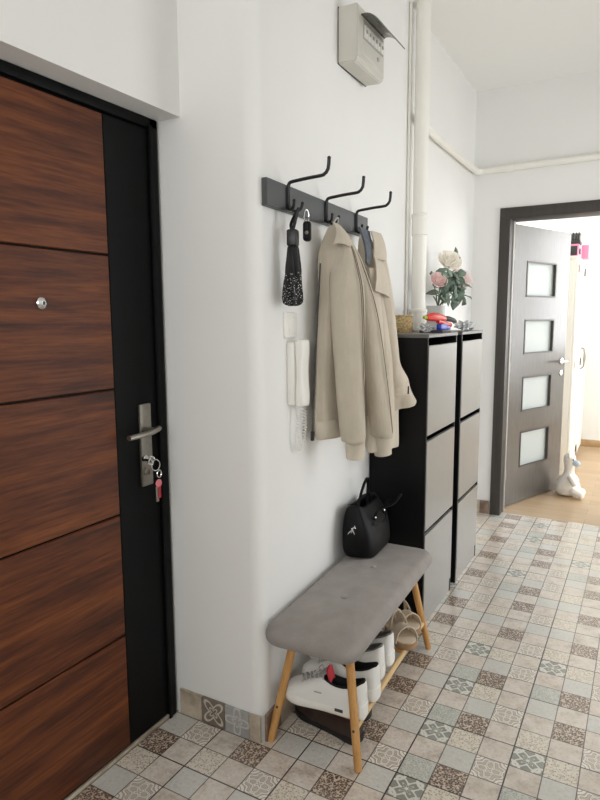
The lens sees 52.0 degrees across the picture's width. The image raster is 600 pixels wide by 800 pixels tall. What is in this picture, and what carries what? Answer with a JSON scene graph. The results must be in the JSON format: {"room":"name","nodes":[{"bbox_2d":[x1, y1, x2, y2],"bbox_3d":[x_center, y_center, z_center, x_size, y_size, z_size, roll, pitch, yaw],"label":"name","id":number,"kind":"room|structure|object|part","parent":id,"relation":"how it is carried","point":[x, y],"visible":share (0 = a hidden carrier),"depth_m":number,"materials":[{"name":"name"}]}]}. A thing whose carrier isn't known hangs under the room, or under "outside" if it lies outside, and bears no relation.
{"room":"apartment entrance hallway","nodes":[
{"label":"apartment entrance hallway","id":0,"kind":"room"},
{"bbox_2d":[0,0,179,121],"bbox_3d":[-1.138,-0.164,0.887,0.237,2.920,2.710,4,9,29],"label":"wall","id":1,"kind":"structure","parent":0,"point":[122,53],"depth_m":1.66,"materials":[{"name":"paint"}]},
{"bbox_2d":[0,74,167,799],"bbox_3d":[-0.682,0.185,1.679,0.125,1.991,0.883,4,9,29],"label":"door","id":2,"kind":"structure","parent":1,"relation":"in","point":[83,677],"depth_m":1.75,"materials":[{"name":"brown wood"}]},
{"bbox_3d":[-0.521,0.143,1.981,0.004,1.978,0.183,4,9,29],"label":"steel panel","id":3,"kind":"part","parent":2,"relation":"part of","materials":[{"name":"black metal"}]},
{"bbox_3d":[-0.497,0.103,1.933,0.059,0.027,0.140,4,9,29],"label":"lever","id":4,"kind":"part","parent":2,"relation":"part of","materials":[{"name":"metal"}]},
{"bbox_3d":[-0.501,0.146,2.000,0.012,0.270,0.050,4,9,29],"label":"handle plate","id":5,"kind":"part","parent":2,"relation":"part of","materials":[{"name":"metal"}]},
{"bbox_2d":[143,456,161,501],"bbox_3d":[-0.469,0.254,1.978,0.057,0.155,0.038,-4,8,-24],"label":"bunch","id":6,"kind":"object","parent":2,"relation":"hanging from","point":[158,482],"visible":1,"depth_m":1.99,"materials":[{"name":"silver metal"}]},
{"bbox_2d":[0,59,176,718],"bbox_3d":[-0.713,0.174,1.692,0.077,2.034,0.958,4,9,29],"label":"trim","id":7,"kind":"structure","parent":1,"relation":"attached to","point":[7,69],"depth_m":2.01,"materials":[{"name":"black metal"}]},
{"bbox_2d":[64,714,168,799],"bbox_3d":[-0.680,1.177,1.822,0.011,0.012,0.940,4,9,29],"label":"trim","id":8,"kind":"structure","parent":1,"relation":"attached to","point":[101,771],"depth_m":1.97,"materials":[{"name":"silver metal"}]},
{"bbox_2d":[156,0,476,739],"bbox_3d":[0.388,-0.492,3.306,0.513,2.920,3.040,4,9,29],"label":"wall","id":9,"kind":"structure","parent":0,"point":[256,519],"depth_m":2.05,"materials":[{"name":"paint"}]},
{"bbox_2d":[180,687,261,743],"bbox_3d":[-0.280,1.091,2.134,0.341,0.094,0.009,4,9,29],"label":"baseboard","id":10,"kind":"structure","parent":9,"relation":"attached to","point":[240,722],"depth_m":2.12,"materials":[{"name":"tile"}]},
{"bbox_2d":[265,673,301,741],"bbox_3d":[0.107,1.040,2.497,0.009,0.094,0.991,3,8,26],"label":"baseboard","id":11,"kind":"structure","parent":9,"relation":"attached to","point":[288,707],"depth_m":2.14,"materials":[{"name":"tile"}]},
{"bbox_2d":[283,312,296,337],"bbox_3d":[-0.031,-0.250,2.060,0.015,0.084,0.084,3,8,26],"label":"light switch","id":12,"kind":"object","parent":9,"relation":"attached to","point":[289,319],"visible":1,"depth_m":2.04,"materials":[{"name":"white plastic"}]},
{"bbox_2d":[287,340,309,450],"bbox_3d":[-0.001,-0.013,2.104,0.056,0.384,0.089,4,9,29],"label":"phone","id":13,"kind":"object","parent":9,"relation":"attached to","point":[298,393],"visible":1,"depth_m":2.07,"materials":[{"name":"white plastic"}]},
{"bbox_3d":[0.006,0.095,2.127,0.025,0.163,0.066,4,9,29],"label":"coiled cord","id":14,"kind":"part","parent":13,"relation":"part of","materials":[{"name":"white plastic"}]},
{"bbox_2d":[261,156,391,235],"bbox_3d":[0.155,-0.708,2.195,0.175,0.156,0.865,3,8,26],"label":"coat rack","id":15,"kind":"object","parent":9,"relation":"attached to","point":[278,196],"visible":0.93,"depth_m":2.11,"materials":[{"name":"black metal"}]},
{"bbox_2d":[282,207,302,305],"bbox_3d":[-0.023,-0.453,1.951,0.065,0.306,0.065,-5,9,-31],"label":"umbrella","id":16,"kind":"object","parent":15,"relation":"hanging from","point":[292,292],"visible":1,"depth_m":1.94,"materials":[{"name":"black fabric"}]},
{"bbox_3d":[-0.022,-0.511,1.944,0.034,0.052,0.040,1,8,12],"label":"handle","id":17,"kind":"part","parent":16,"relation":"part of","materials":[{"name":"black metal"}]},
{"bbox_2d":[303,209,310,241],"bbox_3d":[0.022,-0.561,1.975,0.026,0.100,0.042,1,8,6],"label":"pouch","id":18,"kind":"object","parent":15,"relation":"hanging from","point":[306,224],"visible":1,"depth_m":1.97,"materials":[{"name":"black leather"}]},
{"bbox_2d":[311,217,392,460],"bbox_3d":[0.212,-0.203,2.347,0.196,0.932,0.504,3,8,23],"label":"jacket","id":19,"kind":"object","parent":15,"relation":"hanging from","point":[349,361],"visible":0.99,"depth_m":2.18,"materials":[{"name":"beige fabric"}]},
{"bbox_2d":[358,226,415,452],"bbox_3d":[0.314,-0.232,2.543,0.330,0.903,0.208,-6,9,-37],"label":"coat","id":20,"kind":"object","parent":15,"relation":"hanging from","point":[373,254],"visible":0.64,"depth_m":2.48,"materials":[{"name":"beige fabric"}]},
{"bbox_2d":[338,2,404,86],"bbox_3d":[0.278,-1.365,2.360,0.176,0.201,0.266,4,9,29],"label":"box","id":21,"kind":"object","parent":9,"relation":"attached to","point":[361,35],"visible":1,"depth_m":2.30,"materials":[{"name":"plastic"}]},
{"bbox_3d":[0.205,-1.370,2.401,0.006,0.200,0.266,4,9,29],"label":"plate","id":22,"kind":"part","parent":21,"relation":"part of","materials":[{"name":"grey plastic"}]},
{"bbox_3d":[0.272,-1.371,2.376,0.022,0.137,0.215,4,9,29],"label":"panel","id":23,"kind":"part","parent":21,"relation":"part of","materials":[{"name":"plastic"}]},
{"bbox_3d":[0.321,-1.403,2.345,0.090,0.064,0.222,4,9,29],"label":"lid","id":24,"kind":"part","parent":21,"relation":"part of","materials":[{"name":"grey plastic"}]},
{"bbox_2d":[405,2,412,314],"bbox_3d":[0.546,-0.474,3.167,0.014,2.920,0.014,4,9,29],"label":"cable conduit","id":25,"kind":"object","parent":9,"relation":"attached to","point":[411,3],"visible":0.66,"depth_m":3.06,"materials":[{"name":"white paint"}]},
{"bbox_2d":[409,0,431,331],"bbox_3d":[0.609,-0.475,3.168,0.093,2.920,0.093,-3,8,-21],"label":"drain pipe","id":26,"kind":"object","parent":9,"relation":"attached to","point":[420,216],"visible":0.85,"depth_m":3.05,"materials":[{"name":"white paint"}]},
{"bbox_2d":[72,512,599,799],"bbox_3d":[0.390,1.183,1.776,2.300,0.001,5.825,4,9,29],"label":"floor","id":27,"kind":"structure","parent":0,"point":[503,703],"depth_m":2.16,"materials":[{"name":"tile"}]},
{"bbox_2d":[295,705,363,744],"bbox_3d":[0.096,1.093,2.147,0.285,0.085,0.093,6,10,41],"label":"shoe","id":28,"kind":"object","parent":27,"relation":"on","point":[339,727],"visible":0.43,"depth_m":2.10,"materials":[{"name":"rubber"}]},
{"bbox_2d":[265,543,431,772],"bbox_3d":[0.225,0.889,2.329,0.339,0.445,0.912,4,8,27],"label":"bench","id":29,"kind":"object","parent":27,"relation":"on","point":[338,617],"visible":0.91,"depth_m":2.07,"materials":[{"name":"grey fabric"}]},
{"bbox_3d":[-0.053,0.957,2.063,0.120,0.384,0.029,-3,8,-21],"label":"leg","id":30,"kind":"part","parent":29,"relation":"part of","materials":[{"name":"brown wood"}]},
{"bbox_2d":[285,664,367,720],"bbox_3d":[0.084,0.943,2.041,0.290,0.145,0.101,3,8,26],"label":"sneaker","id":31,"kind":"object","parent":29,"relation":"on","point":[323,690],"visible":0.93,"depth_m":2.01,"materials":[{"name":"white leather"}]},
{"bbox_2d":[302,658,380,701],"bbox_3d":[0.141,0.929,2.143,0.290,0.145,0.101,4,9,30],"label":"sneaker","id":32,"kind":"object","parent":29,"relation":"on","point":[370,671],"visible":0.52,"depth_m":2.08,"materials":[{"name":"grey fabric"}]},
{"bbox_2d":[310,643,384,679],"bbox_3d":[0.171,0.914,2.262,0.290,0.145,0.101,4,9,28],"label":"sneaker","id":33,"kind":"object","parent":29,"relation":"on","point":[375,652],"visible":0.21,"depth_m":2.19,"materials":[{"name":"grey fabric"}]},
{"bbox_3d":[0.224,0.709,2.306,0.328,0.082,0.912,4,8,27],"label":"seat","id":34,"kind":"part","parent":29,"relation":"part of","materials":[{"name":"grey fabric"}]},
{"bbox_3d":[0.168,0.970,1.951,0.029,0.384,0.120,-2,8,-14],"label":"leg","id":35,"kind":"part","parent":29,"relation":"part of","materials":[{"name":"brown wood"}]},
{"bbox_2d":[342,477,401,557],"bbox_3d":[0.310,0.484,2.583,0.213,0.295,0.284,3,8,26],"label":"handbag","id":36,"kind":"object","parent":29,"relation":"on","point":[366,526],"visible":1,"depth_m":2.50,"materials":[{"name":"black leather"}]},
{"bbox_3d":[0.268,0.410,2.599,0.018,0.151,0.122,3,8,26],"label":"handle","id":37,"kind":"part","parent":36,"relation":"part of","materials":[{"name":"black leather"}]},
{"bbox_3d":[0.366,0.442,2.555,0.091,0.099,0.124,3,8,26],"label":"handle","id":38,"kind":"part","parent":36,"relation":"part of","materials":[{"name":"black leather"}]},
{"bbox_2d":[371,630,394,666],"bbox_3d":[0.221,0.901,2.353,0.290,0.145,0.101,4,9,30],"label":"sneaker","id":39,"kind":"object","parent":29,"relation":"on","point":[385,637],"visible":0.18,"depth_m":2.27,"materials":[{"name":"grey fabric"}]},
{"bbox_3d":[0.348,0.993,2.280,0.019,0.020,0.765,4,8,27],"label":"rail","id":40,"kind":"part","parent":29,"relation":"part of","materials":[{"name":"brown wood"}]},
{"bbox_2d":[382,608,417,650],"bbox_3d":[0.386,0.892,2.508,0.099,0.126,0.277,-3,8,-19],"label":"sandal","id":41,"kind":"object","parent":29,"relation":"on","point":[404,639],"visible":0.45,"depth_m":2.43,"materials":[{"name":"beige fabric"}]},
{"bbox_2d":[393,599,421,634],"bbox_3d":[0.416,0.878,2.612,0.099,0.126,0.277,-3,8,-23],"label":"sandal","id":42,"kind":"object","parent":29,"relation":"on","point":[415,622],"visible":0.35,"depth_m":2.54,"materials":[{"name":"beige fabric"}]},
{"bbox_3d":[0.504,0.882,2.603,0.120,0.384,0.029,-3,8,-21],"label":"leg","id":43,"kind":"part","parent":29,"relation":"part of","materials":[{"name":"brown wood"}]},
{"bbox_2d":[364,709,371,721],"bbox_3d":[0.130,1.078,2.259,0.285,0.085,0.093,5,9,35],"label":"shoe","id":44,"kind":"object","parent":27,"relation":"on","point":[369,715],"visible":0.02,"depth_m":2.18,"materials":[{"name":"black rubber"}]},
{"bbox_2d":[369,332,457,620],"bbox_3d":[0.553,0.347,2.989,0.268,1.338,0.469,4,9,29],"label":"cabinet","id":45,"kind":"object","parent":27,"relation":"on","point":[420,469],"visible":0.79,"depth_m":2.80,"materials":[{"name":"black paint"}]},
{"bbox_2d":[395,315,412,332],"bbox_3d":[0.498,-0.367,2.965,0.096,0.085,0.096,4,9,29],"label":"basket","id":46,"kind":"object","parent":45,"relation":"on","point":[404,323],"visible":0.85,"depth_m":2.93,"materials":[{"name":"wicker"}]},
{"bbox_2d":[417,323,433,332],"bbox_3d":[0.600,-0.346,2.935,0.076,0.046,0.112,4,9,29],"label":"plastic wrapper","id":47,"kind":"object","parent":45,"relation":"on","point":[426,327],"visible":1,"depth_m":2.92,"materials":[{"name":"clear plastic"}]},
{"bbox_2d":[419,329,450,332],"bbox_3d":[0.663,-0.338,3.014,0.115,0.012,0.148,4,9,29],"label":"tray","id":48,"kind":"object","parent":45,"relation":"on","point":[433,330],"visible":0.73,"depth_m":2.95,"materials":[{"name":"grey plastic"}]},
{"bbox_2d":[436,324,450,329],"bbox_3d":[0.701,-0.357,2.998,0.025,0.028,0.172,4,9,29],"label":"holder","id":49,"kind":"object","parent":48,"relation":"on","point":[439,326],"visible":0.98,"depth_m":2.94,"materials":[{"name":"blue plastic"}]},
{"bbox_2d":[423,313,456,326],"bbox_3d":[0.683,-0.386,2.977,0.034,0.073,0.430,5,9,33],"label":"tool","id":50,"kind":"object","parent":49,"relation":"on","point":[439,318],"visible":0.95,"depth_m":2.93,"materials":[{"name":"red plastic"}]},
{"bbox_3d":[0.664,0.766,2.981,0.016,0.364,0.444,4,9,29],"label":"drawer","id":51,"kind":"part","parent":45,"relation":"part of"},
{"bbox_3d":[0.662,0.361,2.927,0.016,0.408,0.444,4,9,29],"label":"drawer","id":52,"kind":"part","parent":45,"relation":"part of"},
{"bbox_3d":[0.660,-0.063,2.871,0.016,0.396,0.444,4,9,29],"label":"drawer","id":53,"kind":"part","parent":45,"relation":"part of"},
{"bbox_2d":[426,247,472,329],"bbox_3d":[0.810,-0.616,3.354,0.190,0.473,0.582,5,9,36],"label":"roses","id":54,"kind":"object","parent":45,"relation":"on","point":[450,281],"visible":1,"depth_m":3.33,"materials":[{"name":"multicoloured plant"}]},
{"bbox_2d":[450,330,482,582],"bbox_3d":[0.821,0.283,3.463,0.268,1.338,0.452,4,9,29],"label":"cabinet","id":55,"kind":"object","parent":27,"relation":"on","point":[469,342],"visible":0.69,"depth_m":3.33,"materials":[{"name":"black paint"}]},
{"bbox_2d":[453,320,475,330],"bbox_3d":[0.905,-0.411,3.378,0.092,0.056,0.386,4,9,29],"label":"plastic bag","id":56,"kind":"object","parent":55,"relation":"on","point":[466,325],"visible":0.99,"depth_m":3.31,"materials":[{"name":"plastic"}]},
{"bbox_3d":[0.932,0.702,3.455,0.016,0.364,0.427,4,9,29],"label":"drawer","id":57,"kind":"part","parent":55,"relation":"part of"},
{"bbox_3d":[0.930,0.297,3.401,0.016,0.408,0.427,4,9,29],"label":"drawer","id":58,"kind":"part","parent":55,"relation":"part of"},
{"bbox_3d":[0.928,-0.127,3.345,0.016,0.396,0.427,4,9,29],"label":"drawer","id":59,"kind":"part","parent":55,"relation":"part of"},
{"bbox_2d":[426,306,448,329],"bbox_3d":[0.749,-0.446,3.356,0.110,0.135,0.110,4,9,29],"label":"pot","id":60,"kind":"object","parent":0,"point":[443,310],"depth_m":3.31,"materials":[{"name":"white ceramic"}]},
{"bbox_2d":[408,0,599,91],"bbox_3d":[0.496,-1.764,1.401,2.400,0.100,5.870,4,9,29],"label":"ceiling","id":61,"kind":"structure","parent":0,"point":[495,44],"depth_m":3.36,"materials":[{"name":"white paint"}]},
{"bbox_2d":[470,70,599,513],"bbox_3d":[1.897,-0.601,4.062,2.400,2.920,0.170,4,9,29],"label":"wall","id":62,"kind":"structure","parent":0,"point":[559,117],"depth_m":4.08,"materials":[{"name":"paint"}]},
{"bbox_2d":[477,499,488,513],"bbox_3d":[1.292,0.771,4.487,0.161,0.094,0.009,4,9,29],"label":"baseboard","id":63,"kind":"structure","parent":62,"relation":"attached to","point":[482,505],"depth_m":4.46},
{"bbox_2d":[413,118,599,174],"bbox_3d":[1.657,-1.435,3.234,1.764,0.066,1.302,4,9,29],"label":"pipe","id":64,"kind":"object","parent":62,"relation":"attached to","point":[433,134],"visible":0.79,"depth_m":3.92,"materials":[{"name":"white paint"}]},
{"bbox_2d":[502,221,515,511],"bbox_3d":[1.481,-0.208,4.370,0.011,2.066,0.033,4,9,29],"label":"trim","id":65,"kind":"structure","parent":62,"relation":"attached to","point":[513,242],"depth_m":4.35,"materials":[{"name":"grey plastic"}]},
{"bbox_2d":[505,224,570,505],"bbox_3d":[1.827,-0.255,4.699,0.808,2.052,0.099,-6,10,-39],"label":"door","id":66,"kind":"structure","parent":62,"relation":"in","point":[542,256],"depth_m":4.71,"materials":[{"name":"grey wood"}]},
{"bbox_3d":[1.806,0.355,4.803,0.418,0.276,0.006,-6,10,-39],"label":"glass pane","id":67,"kind":"part","parent":66,"relation":"part of","materials":[{"name":"white glass"}]},
{"bbox_3d":[1.804,-0.063,4.748,0.418,0.263,0.006,-6,10,-39],"label":"glass pane","id":68,"kind":"part","parent":66,"relation":"part of","materials":[{"name":"white glass"}]},
{"bbox_3d":[1.801,-0.485,4.692,0.418,0.256,0.006,-6,10,-39],"label":"glass pane","id":69,"kind":"part","parent":66,"relation":"part of","materials":[{"name":"white glass"}]},
{"bbox_3d":[1.799,-0.904,4.637,0.418,0.260,0.006,-6,10,-39],"label":"glass pane","id":70,"kind":"part","parent":66,"relation":"part of","materials":[{"name":"white glass"}]},
{"bbox_3d":[2.071,-0.304,4.867,0.139,0.048,0.059,-6,10,-39],"label":"handle","id":71,"kind":"part","parent":66,"relation":"part of","materials":[{"name":"silver metal"}]},
{"bbox_2d":[489,199,599,515],"bbox_3d":[1.824,-0.219,4.155,0.953,2.140,0.200,4,9,29],"label":"trim","id":72,"kind":"structure","parent":62,"relation":"attached to","point":[588,208],"depth_m":4.24,"materials":[{"name":"grey wood"}]},
{"bbox_2d":[516,219,556,230],"bbox_3d":[2.046,-0.749,5.641,0.150,2.800,2.740,4,9,29],"label":"wall","id":73,"kind":"structure","parent":0,"point":[545,224],"depth_m":5.85,"materials":[{"name":"white paint"}]},
{"bbox_2d":[503,446,599,525],"bbox_3d":[3.647,0.772,4.974,3.770,0.060,2.985,4,9,29],"label":"floor","id":74,"kind":"structure","parent":0,"point":[552,505],"depth_m":4.71,"materials":[{"name":"brown wood"}]},
{"bbox_2d":[554,451,585,498],"bbox_3d":[2.159,0.584,4.882,0.192,0.349,0.261,-7,10,-40],"label":"plush toy","id":75,"kind":"object","parent":74,"relation":"on","point":[567,484],"visible":1,"depth_m":4.85,"materials":[{"name":"white fabric"}]},
{"bbox_3d":[2.131,0.633,4.822,0.050,0.086,0.095,-2,8,-15],"label":"arm","id":76,"kind":"part","parent":75,"relation":"part of"},
{"bbox_3d":[2.163,0.731,4.798,0.062,0.077,0.103,-5,9,-33],"label":"leg","id":77,"kind":"part","parent":75,"relation":"part of","materials":[{"name":"white fabric"}]},
{"bbox_2d":[559,256,589,475],"bbox_3d":[2.523,-0.352,5.957,0.418,1.925,1.240,4,9,29],"label":"wardrobe","id":78,"kind":"object","parent":74,"relation":"on","point":[579,273],"visible":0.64,"depth_m":5.47,"materials":[{"name":"white paint"}]},
{"bbox_2d":[570,244,580,257],"bbox_3d":[2.388,-1.298,5.370,0.124,0.104,0.226,4,9,29],"label":"box","id":79,"kind":"object","parent":78,"relation":"on","point":[575,250],"visible":0.7,"depth_m":5.27,"materials":[{"name":"pink plastic"}]},
{"bbox_2d":[571,232,581,244],"bbox_3d":[2.392,-1.398,5.346,0.097,0.098,0.160,4,9,29],"label":"case","id":80,"kind":"object","parent":79,"relation":"on","point":[576,237],"visible":0.8,"depth_m":5.28,"materials":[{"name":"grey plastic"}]},
{"bbox_3d":[2.513,-0.326,5.620,0.020,1.810,0.590,4,9,29],"label":"door","id":81,"kind":"part","parent":78,"relation":"part of","materials":[{"name":"white paint"}]},
{"bbox_3d":[2.525,-0.325,5.613,0.008,1.760,0.550,4,9,29],"label":"moulding","id":82,"kind":"part","parent":78,"relation":"part of","materials":[{"name":"white paint"}]},
{"bbox_3d":[2.807,-0.396,6.138,0.020,1.810,0.590,4,9,29],"label":"door","id":83,"kind":"part","parent":78,"relation":"part of","materials":[{"name":"white paint"}]},
{"bbox_3d":[2.818,-0.395,6.132,0.008,1.760,0.550,4,9,29],"label":"moulding","id":84,"kind":"part","parent":78,"relation":"part of","materials":[{"name":"white paint"}]},
{"bbox_2d":[581,245,589,259],"bbox_3d":[2.579,-1.331,5.551,0.059,0.120,0.160,4,9,29],"label":"box","id":85,"kind":"object","parent":78,"relation":"on","point":[585,255],"visible":1,"depth_m":5.48,"materials":[{"name":"pink plastic"}]},
{"bbox_2d":[556,216,599,439],"bbox_3d":[4.332,-0.811,6.012,3.770,2.800,0.150,4,9,29],"label":"wall","id":86,"kind":"structure","parent":0,"point":[589,227],"depth_m":6.61,"materials":[{"name":"white paint"}]},
{"bbox_2d":[580,439,599,446],"bbox_3d":[4.299,0.549,6.119,3.470,0.075,0.015,4,9,29],"label":"baseboard","id":87,"kind":"structure","parent":86,"relation":"attached to","point":[584,442],"depth_m":6.74,"materials":[{"name":"brown wood"}]}
]}

